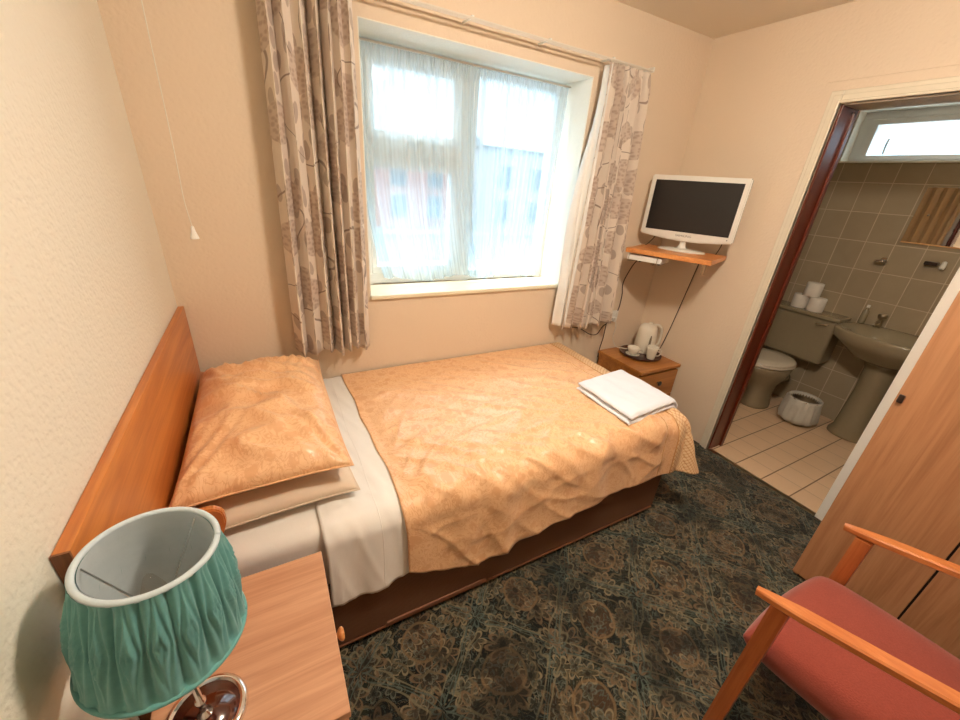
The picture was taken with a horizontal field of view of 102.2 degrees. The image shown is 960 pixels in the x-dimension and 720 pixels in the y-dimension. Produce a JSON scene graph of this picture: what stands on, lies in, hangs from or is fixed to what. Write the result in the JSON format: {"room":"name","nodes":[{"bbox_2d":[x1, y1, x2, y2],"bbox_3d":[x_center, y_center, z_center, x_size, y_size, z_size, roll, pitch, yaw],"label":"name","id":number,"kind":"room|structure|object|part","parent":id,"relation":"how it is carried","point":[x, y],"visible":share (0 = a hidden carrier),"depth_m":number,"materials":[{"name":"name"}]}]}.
{"room":"hotel room","nodes":[
{"label":"hotel room","id":0,"kind":"room"},
{"bbox_2d":[0,0,176,719],"bbox_3d":[-0.377,0.391,-0.004,0.120,2.412,3.620,-9,28,-27],"label":"wall","id":1,"kind":"structure","parent":0,"point":[87,298],"depth_m":0.68,"materials":[{"name":"beige paint"}]},
{"bbox_2d":[49,306,199,719],"bbox_3d":[-0.915,0.470,1.231,0.024,0.963,1.220,-9,28,-27],"label":"headboard","id":2,"kind":"object","parent":1,"relation":"attached to","point":[137,472],"visible":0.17,"depth_m":0.91,"materials":[{"name":"orange wood"}]},
{"bbox_3d":[-0.902,0.279,1.145,0.020,0.543,1.216,-9,28,-27],"label":"panel","id":3,"kind":"part","parent":2,"relation":"part of","materials":[{"name":"orange wood"}]},
{"bbox_2d":[97,0,713,378],"bbox_3d":[-0.009,-0.575,2.165,2.997,2.412,0.432,-9,28,-27],"label":"wall","id":4,"kind":"structure","parent":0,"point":[230,282],"depth_m":1.59,"materials":[{"name":"beige paint"}]},
{"bbox_2d":[255,0,369,357],"bbox_3d":[-0.613,-0.707,1.488,0.326,1.473,0.118,-9,28,-27],"label":"floral curtain","id":5,"kind":"object","parent":4,"relation":"hanging from","point":[307,46],"visible":1,"depth_m":1.47,"materials":[{"name":"beige fabric"}]},
{"bbox_2d":[359,36,565,284],"bbox_3d":[-0.087,-0.953,2.081,1.157,1.054,0.100,-9,28,-27],"label":"window","id":6,"kind":"structure","parent":4,"relation":"attached to","point":[376,274],"depth_m":2.02,"materials":[{"name":"white plastic"}]},
{"bbox_2d":[371,277,557,299],"bbox_3d":[-0.055,-0.414,2.184,1.155,0.020,0.208,-9,28,-27],"label":"window sill","id":7,"kind":"structure","parent":4,"relation":"attached to","point":[405,290],"depth_m":2.11,"materials":[{"name":"white paint"}]},
{"bbox_2d":[357,16,593,296],"bbox_3d":[-0.054,-0.926,2.026,1.159,1.055,0.329,-9,28,-27],"label":"window frame","id":8,"kind":"structure","parent":4,"relation":"attached to","point":[567,165],"depth_m":2.01,"materials":[{"name":"white paint"}]},
{"bbox_2d":[359,37,570,87],"bbox_3d":[-0.019,-1.384,1.819,1.147,0.008,0.008,-9,28,-27],"label":"wire","id":9,"kind":"object","parent":8,"relation":"attached to","point":[360,38],"visible":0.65,"depth_m":1.77,"materials":[{"name":"plastic"}]},
{"bbox_2d":[359,40,476,280],"bbox_3d":[-0.256,-0.890,1.924,0.660,1.002,0.044,-9,28,-27],"label":"curtain","id":10,"kind":"object","parent":9,"relation":"hanging from","point":[389,62],"visible":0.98,"depth_m":1.86,"materials":[{"name":"white fabric"}]},
{"bbox_2d":[469,67,568,277],"bbox_3d":[0.193,-0.961,2.155,0.560,1.002,0.044,-9,28,-27],"label":"curtain","id":11,"kind":"object","parent":9,"relation":"hanging from","point":[483,76],"visible":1,"depth_m":2.11,"materials":[{"name":"white fabric"}]},
{"bbox_3d":[0.046,-1.367,1.588,1.860,0.022,0.102,-9,28,-27],"label":"curtain rail","id":12,"kind":"part","parent":4,"relation":"part of","materials":[{"name":"beige paint"}]},
{"bbox_2d":[572,318,612,334],"bbox_3d":[0.760,-0.217,2.630,0.356,0.105,0.025,-9,28,-27],"label":"power cable","id":13,"kind":"object","parent":4,"relation":"attached to","point":[612,318],"visible":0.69,"depth_m":2.65,"materials":[{"name":"plastic"}]},
{"bbox_2d":[551,61,650,329],"bbox_3d":[0.694,-0.831,2.200,0.422,1.363,0.107,-9,28,-27],"label":"floral curtain","id":14,"kind":"object","parent":4,"relation":"hanging from","point":[597,221],"visible":1,"depth_m":2.16,"materials":[{"name":"beige fabric"}]},
{"bbox_2d":[611,310,618,321],"bbox_3d":[0.943,-0.305,2.696,0.070,0.073,0.040,-9,28,-27],"label":"wall socket","id":15,"kind":"object","parent":4,"relation":"attached to","point":[615,312],"visible":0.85,"depth_m":2.69,"materials":[{"name":"white plastic"}]},
{"bbox_3d":[0.935,-0.313,2.708,0.070,0.070,0.009,-9,28,-27],"label":"plate","id":16,"kind":"part","parent":15,"relation":"part of","materials":[{"name":"white plastic"}]},
{"bbox_2d":[612,321,626,348],"bbox_3d":[1.014,-0.175,2.736,0.166,0.214,0.018,2,25,-6],"label":"power cable","id":17,"kind":"object","parent":15,"relation":"attached to","point":[615,321],"visible":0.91,"depth_m":2.74,"materials":[{"name":"white plastic"}]},
{"bbox_2d":[617,260,636,310],"bbox_3d":[1.018,-0.500,2.548,0.033,0.417,0.179,-8,27,-26],"label":"power cable","id":18,"kind":"object","parent":15,"relation":"attached to","point":[636,260],"visible":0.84,"depth_m":2.62,"materials":[{"name":"plastic"}]},
{"bbox_2d":[339,394,855,719],"bbox_3d":[1.349,1.127,1.468,4.050,0.100,3.500,-9,28,-27],"label":"floor","id":19,"kind":"structure","parent":0,"point":[646,615],"depth_m":1.49,"materials":[{"name":"carpet"}]},
{"bbox_2d":[198,505,226,533],"bbox_3d":[-0.663,0.691,0.996,0.138,0.795,0.018,-9,28,-27],"label":"wooden panel","id":20,"kind":"object","parent":19,"relation":"on","point":[217,512],"visible":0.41,"depth_m":0.86,"materials":[{"name":"orange wood"}]},
{"bbox_2d":[150,551,350,719],"bbox_3d":[-0.485,0.862,0.931,0.344,0.565,0.384,-9,28,-27],"label":"nightstand","id":21,"kind":"object","parent":19,"relation":"on","point":[287,656],"visible":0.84,"depth_m":0.81,"materials":[{"name":"brown wood"}]},
{"bbox_2d":[59,507,247,719],"bbox_3d":[-0.475,0.454,0.606,0.209,0.446,0.206,-9,28,-27],"label":"table lamp","id":22,"kind":"object","parent":21,"relation":"on","point":[155,603],"visible":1,"depth_m":0.52,"materials":[{"name":"teal fabric"}]},
{"bbox_3d":[-0.488,0.533,0.652,0.024,0.238,0.024,-9,28,-27],"label":"stem","id":23,"kind":"part","parent":22,"relation":"part of","materials":[{"name":"silver metal"}]},
{"bbox_3d":[-0.354,0.690,0.973,0.027,0.033,0.033,-9,28,-27],"label":"knob","id":24,"kind":"part","parent":21,"relation":"part of","materials":[{"name":"brown wood"}]},
{"bbox_2d":[224,475,661,647],"bbox_3d":[-0.134,0.473,1.852,1.905,0.553,0.946,-9,28,-27],"label":"bed","id":25,"kind":"object","parent":19,"relation":"on","point":[274,540],"visible":0.2,"depth_m":1.36,"materials":[{"name":"brown wood"}]},
{"bbox_2d":[194,466,359,529],"bbox_3d":[-0.742,0.262,1.388,0.447,0.105,0.792,-9,28,-27],"label":"bed pillow","id":26,"kind":"object","parent":25,"relation":"on","point":[241,508],"visible":0.2,"depth_m":1.12,"materials":[{"name":"beige fabric"}]},
{"bbox_2d":[169,354,353,506],"bbox_3d":[-0.756,0.148,1.357,0.454,0.153,0.822,-9,28,-27],"label":"bed pillow","id":27,"kind":"object","parent":26,"relation":"on","point":[259,422],"visible":0.98,"depth_m":1.17,"materials":[{"name":"orange fabric"}]},
{"bbox_3d":[-0.127,0.332,1.798,1.903,0.251,0.925,-9,28,-27],"label":"mattress","id":28,"kind":"part","parent":25,"relation":"part of","materials":[{"name":"white fabric"}]},
{"bbox_2d":[315,376,408,606],"bbox_3d":[-0.499,0.411,1.588,0.387,0.302,0.969,-9,28,-27],"label":"sheet","id":29,"kind":"object","parent":25,"relation":"on","point":[364,532],"visible":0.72,"depth_m":1.20,"materials":[{"name":"white fabric"}]},
{"bbox_3d":[0.061,0.876,1.579,1.870,0.026,0.011,-9,28,-27],"label":"rail","id":30,"kind":"part","parent":25,"relation":"part of","materials":[{"name":"brown wood"}]},
{"bbox_2d":[341,342,698,572],"bbox_3d":[0.190,0.332,1.916,1.471,0.391,1.052,-9,28,-27],"label":"bedspread","id":31,"kind":"object","parent":25,"relation":"on","point":[483,453],"visible":0.84,"depth_m":1.57,"materials":[{"name":"orange fabric"}]},
{"bbox_2d":[576,370,677,424],"bbox_3d":[0.716,0.198,1.921,0.382,0.141,0.391,-9,28,-27],"label":"folded towel","id":32,"kind":"object","parent":31,"relation":"on","point":[626,396],"visible":0.98,"depth_m":1.83,"materials":[{"name":"white fabric"}]},
{"bbox_2d":[597,344,680,395],"bbox_3d":[1.096,0.192,2.789,0.387,0.460,0.410,-9,28,-27],"label":"base cabinet","id":33,"kind":"object","parent":19,"relation":"on","point":[661,374],"visible":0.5,"depth_m":2.63,"materials":[{"name":"brown wood"}]},
{"bbox_3d":[1.107,-0.012,2.706,0.387,0.020,0.388,-9,28,-27],"label":"panel","id":34,"kind":"part","parent":33,"relation":"part of","materials":[{"name":"brown wood"}]},
{"bbox_2d":[619,345,661,361],"bbox_3d":[1.132,-0.047,2.742,0.284,0.017,0.284,-9,28,-27],"label":"serving tray","id":35,"kind":"object","parent":33,"relation":"on","point":[642,357],"visible":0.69,"depth_m":2.69,"materials":[{"name":"black plastic"}]},
{"bbox_2d":[625,351,639,355],"bbox_3d":[1.070,-0.043,2.720,0.096,0.010,0.096,-9,28,-27],"label":"saucer","id":36,"kind":"object","parent":35,"relation":"on","point":[626,352],"visible":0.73,"depth_m":2.71,"materials":[{"name":"white ceramic"}]},
{"bbox_2d":[628,345,642,354],"bbox_3d":[1.073,-0.068,2.709,0.088,0.048,0.086,-1,25,-12],"label":"teacup","id":37,"kind":"object","parent":36,"relation":"on","point":[633,349],"visible":1,"depth_m":2.69,"materials":[{"name":"white ceramic"}]},
{"bbox_2d":[634,322,662,353],"bbox_3d":[1.188,-0.165,2.758,0.149,0.217,0.140,-9,28,-27],"label":"electric kettle","id":38,"kind":"object","parent":35,"relation":"on","point":[646,335],"visible":0.76,"depth_m":2.71,"materials":[{"name":"beige plastic"}]},
{"bbox_3d":[1.248,-0.171,2.738,0.071,0.175,0.017,9,25,9],"label":"handle","id":39,"kind":"part","parent":38,"relation":"part of","materials":[{"name":"beige plastic"}]},
{"bbox_2d":[646,344,661,359],"bbox_3d":[1.187,-0.052,2.667,0.092,0.088,0.076,-9,28,-27],"label":"mug","id":40,"kind":"object","parent":35,"relation":"on","point":[652,350],"visible":1,"depth_m":2.65,"materials":[{"name":"white ceramic"}]},
{"bbox_3d":[1.183,0.167,2.612,0.371,0.179,0.017,-9,28,-27],"label":"drawer","id":41,"kind":"part","parent":33,"relation":"part of","materials":[{"name":"brown wood"}]},
{"bbox_2d":[741,300,851,408],"bbox_3d":[2.291,-0.004,3.033,0.658,0.785,0.480,-9,28,-27],"label":"toilet","id":42,"kind":"object","parent":19,"relation":"on","point":[801,333],"visible":0.78,"depth_m":2.96,"materials":[{"name":"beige ceramic"}]},
{"bbox_3d":[2.184,0.182,3.070,0.442,0.400,0.360,-9,28,-27],"label":"bowl","id":43,"kind":"part","parent":42,"relation":"part of","materials":[{"name":"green ceramic"}]},
{"bbox_3d":[2.193,-0.006,2.980,0.437,0.017,0.376,-9,28,-27],"label":"seat","id":44,"kind":"part","parent":42,"relation":"part of","materials":[{"name":"white plastic"}]},
{"bbox_3d":[2.194,-0.025,2.971,0.431,0.022,0.372,-9,28,-27],"label":"lid","id":45,"kind":"part","parent":42,"relation":"part of","materials":[{"name":"white plastic"}]},
{"bbox_2d":[790,292,809,307],"bbox_3d":[2.489,-0.464,3.007,0.104,0.098,0.104,-9,28,-27],"label":"toilet roll","id":46,"kind":"object","parent":42,"relation":"on","point":[799,300],"visible":0.84,"depth_m":2.98,"materials":[{"name":"white paper"}]},
{"bbox_2d":[803,281,824,297],"bbox_3d":[2.517,-0.532,2.921,0.104,0.098,0.104,-9,28,-27],"label":"toilet roll","id":47,"kind":"object","parent":46,"relation":"on","point":[813,289],"visible":1,"depth_m":2.89,"materials":[{"name":"white paper"}]},
{"bbox_3d":[2.522,-0.379,2.980,0.196,0.028,0.480,-9,28,-27],"label":"cistern lid","id":48,"kind":"part","parent":42,"relation":"part of","materials":[{"name":"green ceramic"}]},
{"bbox_2d":[805,297,827,312],"bbox_3d":[2.532,-0.418,2.916,0.104,0.098,0.104,-9,28,-27],"label":"toilet roll","id":49,"kind":"object","parent":42,"relation":"on","point":[814,304],"visible":0.94,"depth_m":2.88,"materials":[{"name":"white paper"}]},
{"bbox_2d":[777,390,823,426],"bbox_3d":[2.413,0.370,2.920,0.250,0.211,0.253,-9,28,-27],"label":"waste bin","id":50,"kind":"object","parent":19,"relation":"on","point":[798,408],"visible":1,"depth_m":2.86,"materials":[{"name":"plastic"}]},
{"bbox_2d":[702,523,959,719],"bbox_3d":[1.117,0.837,0.960,0.640,0.824,0.636,-9,28,-27],"label":"armchair","id":51,"kind":"object","parent":19,"relation":"on","point":[846,656],"visible":1,"depth_m":1.00,"materials":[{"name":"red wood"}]},
{"bbox_3d":[0.726,0.878,1.080,0.026,0.584,0.038,-9,28,-27],"label":"leg","id":52,"kind":"part","parent":51,"relation":"part of","materials":[{"name":"orange wood"}]},
{"bbox_3d":[1.079,0.849,1.018,0.434,0.155,0.568,-14,31,-35],"label":"seat","id":53,"kind":"part","parent":51,"relation":"part of","materials":[{"name":"fabric"}]},
{"bbox_3d":[1.147,0.812,1.296,0.026,0.584,0.038,-9,28,-27],"label":"leg","id":54,"kind":"part","parent":51,"relation":"part of","materials":[{"name":"orange wood"}]},
{"bbox_3d":[0.889,0.648,0.782,0.040,0.108,0.563,-16,32,-37],"label":"armrest","id":55,"kind":"part","parent":51,"relation":"part of","materials":[{"name":"orange wood"}]},
{"bbox_3d":[1.321,0.581,1.004,0.040,0.108,0.563,-16,32,-37],"label":"armrest","id":56,"kind":"part","parent":51,"relation":"part of","materials":[{"name":"orange wood"}]},
{"bbox_2d":[827,313,918,443],"bbox_3d":[2.638,0.161,2.631,0.452,0.870,0.584,-9,28,-27],"label":"basin","id":57,"kind":"object","parent":19,"relation":"on","point":[883,351],"visible":0.63,"depth_m":2.62,"materials":[{"name":"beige ceramic"}]},
{"bbox_2d":[857,305,870,322],"bbox_3d":[2.707,-0.324,2.725,0.038,0.130,0.038,-9,28,-27],"label":"soap bottle","id":58,"kind":"object","parent":57,"relation":"on","point":[864,314],"visible":1,"depth_m":2.72,"materials":[{"name":"beige plastic"}]},
{"bbox_3d":[2.655,-0.057,2.531,0.452,0.200,0.584,-9,28,-27],"label":"bowl","id":59,"kind":"part","parent":57,"relation":"part of","materials":[{"name":"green ceramic"}]},
{"bbox_2d":[872,313,888,327],"bbox_3d":[2.716,-0.265,2.640,0.118,0.095,0.052,-9,28,-27],"label":"tap","id":60,"kind":"object","parent":57,"relation":"on","point":[877,324],"depth_m":2.64,"materials":[{"name":"metal"}]},
{"bbox_2d":[793,291,959,658],"bbox_3d":[1.899,0.225,1.065,0.547,1.950,0.950,-9,28,-27],"label":"wardrobe","id":61,"kind":"object","parent":19,"relation":"on","point":[904,486],"visible":0.83,"depth_m":1.35,"materials":[{"name":"brown wood"}]},
{"bbox_3d":[1.688,0.248,0.957,0.018,1.927,0.312,-9,28,-27],"label":"door","id":62,"kind":"part","parent":61,"relation":"part of","materials":[{"name":"brown wood"}]},
{"bbox_2d":[615,0,856,38],"bbox_3d":[1.468,-1.105,0.556,4.290,0.100,3.970,-9,28,-27],"label":"ceiling","id":63,"kind":"structure","parent":0,"point":[714,19],"depth_m":1.86,"materials":[{"name":"paint"}]},
{"bbox_2d":[141,0,199,238],"bbox_3d":[-0.818,-0.842,0.962,0.068,1.044,0.068,-9,28,-27],"label":"pull cord","id":64,"kind":"object","parent":63,"relation":"hanging from","point":[193,235],"visible":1,"depth_m":1.06,"materials":[{"name":"white fabric"}]},
{"bbox_3d":[-0.863,-0.384,1.167,0.023,0.037,0.023,-9,28,-27],"label":"bell handle","id":65,"kind":"part","parent":64,"relation":"part of","materials":[{"name":"white plastic"}]},
{"bbox_2d":[640,0,959,446],"bbox_3d":[2.117,-0.028,1.339,0.150,2.412,3.500,-9,28,-27],"label":"wall","id":66,"kind":"structure","parent":0,"point":[765,93],"depth_m":2.06,"materials":[{"name":"beige paint"}]},
{"bbox_2d":[626,244,726,274],"bbox_3d":[1.153,-0.585,2.310,0.468,0.120,0.345,24,31,36],"label":"wall shelf","id":67,"kind":"object","parent":66,"relation":"attached to","point":[708,259],"visible":0.95,"depth_m":2.20,"materials":[{"name":"orange wood"}]},
{"bbox_2d":[627,253,668,265],"bbox_3d":[1.004,-0.610,2.314,0.203,0.061,0.185,24,31,36],"label":"box","id":68,"kind":"object","parent":67,"relation":"hanging from","point":[645,258],"visible":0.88,"depth_m":2.26,"materials":[{"name":"white plastic"}]},
{"bbox_2d":[641,174,753,254],"bbox_3d":[1.223,-0.839,2.245,0.156,0.405,0.511,-16,32,-38],"label":"television","id":69,"kind":"object","parent":67,"relation":"on","point":[683,209],"visible":1,"depth_m":2.20,"materials":[{"name":"plastic"}]},
{"bbox_2d":[658,264,698,350],"bbox_3d":[1.325,-0.346,2.597,0.016,0.705,0.145,-10,28,-29],"label":"power cable","id":70,"kind":"object","parent":66,"relation":"attached to","point":[698,264],"visible":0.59,"depth_m":2.58,"materials":[{"name":"plastic"}]},
{"bbox_2d":[708,104,858,447],"bbox_3d":[1.647,-0.296,2.187,0.160,1.925,0.020,-9,28,-27],"label":"door frame","id":71,"kind":"structure","parent":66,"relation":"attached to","point":[846,117],"depth_m":2.07,"materials":[{"name":"brown wood"}]},
{"bbox_2d":[700,76,959,520],"bbox_3d":[1.779,-0.197,1.932,0.186,1.977,0.728,-9,28,-27],"label":"door frame","id":72,"kind":"structure","parent":66,"relation":"attached to","point":[947,84],"depth_m":1.80,"materials":[{"name":"beige paint"}]},
{"bbox_2d":[828,63,959,82],"bbox_3d":[1.965,-0.972,1.177,0.003,0.004,1.540,-9,28,-27],"label":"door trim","id":73,"kind":"structure","parent":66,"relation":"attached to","point":[956,63],"depth_m":1.59,"materials":[{"name":"beige paint"}]},
{"bbox_2d":[763,111,959,420],"bbox_3d":[2.975,-0.516,2.552,0.250,2.412,2.000,-9,28,-27],"label":"wall","id":74,"kind":"structure","parent":0,"point":[865,211],"depth_m":2.71,"materials":[{"name":"grey tile"}]},
{"bbox_2d":[875,257,888,262],"bbox_3d":[2.725,-0.678,2.626,0.078,0.032,0.072,-9,28,-27],"label":"soap holder","id":75,"kind":"object","parent":74,"relation":"attached to","point":[884,259],"visible":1,"depth_m":2.63,"materials":[{"name":"silver metal"}]},
{"bbox_2d":[839,160,959,162],"bbox_3d":[2.940,-1.175,2.309,0.172,0.012,1.275,-9,28,-27],"label":"sill","id":76,"kind":"structure","parent":74,"relation":"on","point":[956,161],"depth_m":2.51,"materials":[{"name":"white paint"}]},
{"bbox_2d":[840,102,959,160],"bbox_3d":[2.929,-1.314,2.233,0.102,0.326,1.276,-9,28,-27],"label":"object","id":77,"kind":"structure","parent":74,"relation":"attached to","point":[862,114],"depth_m":2.68,"materials":[{"name":"white paint"}]},
{"bbox_2d":[848,105,959,160],"bbox_3d":[2.989,-1.322,2.263,0.106,0.325,1.275,-9,28,-27],"label":"window","id":78,"kind":"structure","parent":74,"relation":"in","point":[873,122],"depth_m":2.57,"materials":[{"name":"white plastic"}]},
{"bbox_2d":[900,187,959,248],"bbox_3d":[2.936,-0.806,2.246,0.011,0.334,0.625,-9,28,-27],"label":"wall mirror","id":79,"kind":"object","parent":74,"relation":"attached to","point":[936,220],"visible":1,"depth_m":2.41,"materials":[{"name":"brown mirror"}]},
{"bbox_2d":[924,261,947,269],"bbox_3d":[2.856,-0.600,2.427,0.049,0.050,0.099,-9,28,-27],"label":"toothbrush holder","id":80,"kind":"object","parent":74,"relation":"attached to","point":[943,265],"visible":1,"depth_m":2.41,"materials":[{"name":"white plastic"}]},
{"label":"outside","id":81,"kind":"structure","parent":0,"visible":0},
{"bbox_3d":[-18.246,-15.377,41.153,130.000,0.200,89.400,-9,28,-27],"label":"street","id":82,"kind":"object","parent":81,"visible":0},
{"bbox_2d":[374,128,447,226],"bbox_3d":[-10.607,-17.595,37.208,16.900,8.200,7.600,-9,28,-27],"label":"house","id":83,"kind":"structure","parent":82,"relation":"on","point":[378,169],"depth_m":36.65,"materials":[{"name":"stone"}]},
{"bbox_3d":[-7.577,-14.438,36.138,1.400,1.900,0.020,-9,28,-27],"label":"pane","id":84,"kind":"part","parent":83,"relation":"part of","materials":[{"name":"glass"}]},
{"bbox_3d":[-4.405,-14.934,37.768,1.400,1.900,0.020,-9,28,-27],"label":"pane","id":85,"kind":"part","parent":83,"relation":"part of","materials":[{"name":"glass"}]},
{"bbox_2d":[474,124,545,231],"bbox_3d":[6.037,-19.321,42.400,17.400,9.400,7.600,-9,28,-27],"label":"house","id":86,"kind":"structure","parent":82,"relation":"on","point":[486,150],"depth_m":37.42,"materials":[{"name":"stone"}]},
{"bbox_3d":[2.203,-14.642,38.030,1.400,1.900,0.020,-9,28,-27],"label":"pane","id":87,"kind":"part","parent":86,"relation":"part of","materials":[{"name":"glass"}]},
{"bbox_3d":[2.418,-17.361,36.783,1.400,1.900,0.020,-9,28,-27],"label":"pane","id":88,"kind":"part","parent":86,"relation":"part of","materials":[{"name":"glass"}]},
{"bbox_3d":[5.286,-15.124,39.615,1.400,1.900,0.020,-9,28,-27],"label":"pane","id":89,"kind":"part","parent":86,"relation":"part of","materials":[{"name":"glass"}]},
{"bbox_3d":[5.502,-17.844,38.367,1.400,1.900,0.020,-9,28,-27],"label":"pane","id":90,"kind":"part","parent":86,"relation":"part of","materials":[{"name":"glass"}]}
]}

